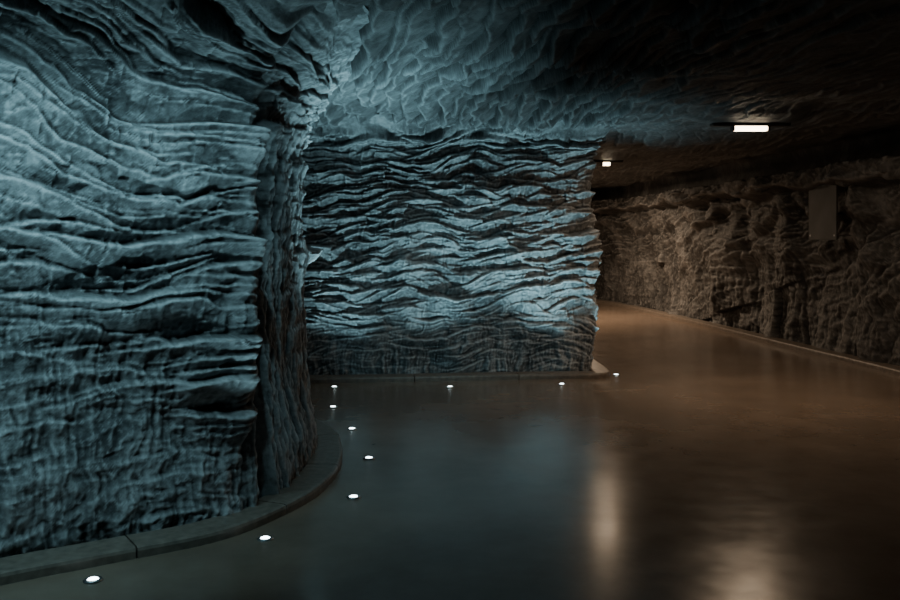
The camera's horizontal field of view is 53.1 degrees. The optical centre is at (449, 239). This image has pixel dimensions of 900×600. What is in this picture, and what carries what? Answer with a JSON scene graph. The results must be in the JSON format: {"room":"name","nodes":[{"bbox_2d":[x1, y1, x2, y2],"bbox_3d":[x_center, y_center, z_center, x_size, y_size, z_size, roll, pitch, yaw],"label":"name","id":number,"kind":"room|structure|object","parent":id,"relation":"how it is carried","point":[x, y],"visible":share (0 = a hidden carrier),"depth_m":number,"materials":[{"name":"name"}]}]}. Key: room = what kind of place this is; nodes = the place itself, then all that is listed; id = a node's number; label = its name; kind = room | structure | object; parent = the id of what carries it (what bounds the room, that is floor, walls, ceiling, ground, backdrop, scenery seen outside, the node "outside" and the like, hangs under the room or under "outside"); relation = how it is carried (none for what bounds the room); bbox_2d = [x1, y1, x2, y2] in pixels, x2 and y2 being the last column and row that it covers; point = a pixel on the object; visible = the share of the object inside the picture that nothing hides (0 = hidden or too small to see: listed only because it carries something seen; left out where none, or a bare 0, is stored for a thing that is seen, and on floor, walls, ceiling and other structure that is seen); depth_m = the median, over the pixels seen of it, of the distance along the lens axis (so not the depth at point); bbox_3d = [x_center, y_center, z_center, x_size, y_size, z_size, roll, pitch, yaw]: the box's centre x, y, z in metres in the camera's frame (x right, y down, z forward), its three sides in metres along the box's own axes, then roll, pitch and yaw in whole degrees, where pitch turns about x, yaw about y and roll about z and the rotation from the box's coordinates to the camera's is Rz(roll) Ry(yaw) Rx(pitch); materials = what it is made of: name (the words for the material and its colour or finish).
{"room":"underground passage","nodes":[
{"label":"underground passage","id":0,"kind":"room"},
{"bbox_2d":[0,0,611,557],"bbox_3d":[-1.981,0.103,11.349,8.070,3.093,27.705,0,0,0],"label":"wall","id":1,"kind":"structure","parent":0,"point":[155,257],"depth_m":5.01,"materials":[{"name":"grey stone"}]},
{"bbox_2d":[0,418,341,585],"bbox_3d":[-2.646,1.577,4.444,3.579,0.065,9.066,0,0,3],"label":"curb","id":2,"kind":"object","parent":1,"relation":"attached to","point":[324,465],"depth_m":4.74,"materials":[{"name":"concrete"}]},
{"bbox_2d":[309,359,609,383],"bbox_3d":[-1.052,1.575,14.032,5.893,0.070,7.944,0,0,0],"label":"baseboard","id":3,"kind":"structure","parent":1,"relation":"attached to","point":[597,371],"depth_m":10.27,"materials":[{"name":"concrete"}]},
{"bbox_2d":[0,303,899,599],"bbox_3d":[0.500,1.603,13.350,13.400,0.006,32.300,0,0,0],"label":"floor","id":4,"kind":"structure","parent":0,"point":[715,465],"depth_m":5.71,"materials":[{"name":"concrete"}]},
{"bbox_2d":[83,576,102,583],"bbox_3d":[-1.680,1.597,4.235,0.088,0.017,0.088,0,0,0],"label":"floor light","id":5,"kind":"object","parent":4,"relation":"on","point":[91,579],"visible":1,"depth_m":4.22,"materials":[{"name":"glass"}]},
{"bbox_2d":[257,535,272,541],"bbox_3d":[-0.990,1.597,4.820,0.088,0.017,0.088,0,0,0],"label":"floor light","id":6,"kind":"object","parent":4,"relation":"on","point":[264,538],"visible":1,"depth_m":4.80,"materials":[{"name":"glass"}]},
{"bbox_2d":[346,494,360,499],"bbox_3d":[-0.600,1.597,5.600,0.088,0.017,0.088,0,0,0],"label":"floor light","id":7,"kind":"object","parent":4,"relation":"on","point":[353,496],"visible":1,"depth_m":5.58,"materials":[{"name":"glass"}]},
{"bbox_2d":[363,456,374,459],"bbox_3d":[-0.595,1.597,6.600,0.088,0.017,0.088,0,0,0],"label":"floor light","id":8,"kind":"object","parent":4,"relation":"on","point":[365,457],"visible":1,"depth_m":6.58,"materials":[{"name":"glass"}]},
{"bbox_2d":[209,0,899,188],"bbox_3d":[0.490,-1.325,13.320,13.380,0.380,32.240,0,0,0],"label":"ceiling","id":9,"kind":"structure","parent":0,"point":[658,73],"depth_m":6.81,"materials":[{"name":"grey stone"}]},
{"bbox_2d":[594,160,622,165],"bbox_3d":[2.360,-1.167,13.600,0.500,0.095,0.120,0,0,0],"label":"ceiling lamp","id":10,"kind":"object","parent":9,"relation":"attached to","point":[603,162],"visible":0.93,"depth_m":13.55,"materials":[{"name":"beige"}]},
{"bbox_2d":[710,122,790,131],"bbox_3d":[3.080,-1.163,9.240,0.800,0.095,0.120,0,0,0],"label":"ceiling lamp","id":11,"kind":"object","parent":9,"relation":"attached to","point":[765,127],"visible":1,"depth_m":9.19,"materials":[{"name":"beige plastic"}]},
{"bbox_2d":[590,127,899,365],"bbox_3d":[3.728,0.139,13.934,5.533,3.022,32.965,0,0,-15],"label":"wall","id":12,"kind":"structure","parent":0,"point":[727,244],"depth_m":14.10,"materials":[{"name":"brown stone"}]},
{"bbox_2d":[596,299,899,376],"bbox_3d":[4.624,1.570,13.989,1.257,0.080,24.056,0,0,-7],"label":"baseboard","id":13,"kind":"structure","parent":12,"relation":"attached to","point":[892,369],"depth_m":13.84,"materials":[{"name":"concrete"}]},
{"bbox_2d":[809,185,850,239],"bbox_3d":[5.067,-0.400,12.009,0.225,0.800,0.720,0,0,-6],"label":"electrical box","id":14,"kind":"object","parent":12,"relation":"attached to","point":[823,199],"visible":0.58,"depth_m":11.94,"materials":[{"name":"metal"}]}
]}

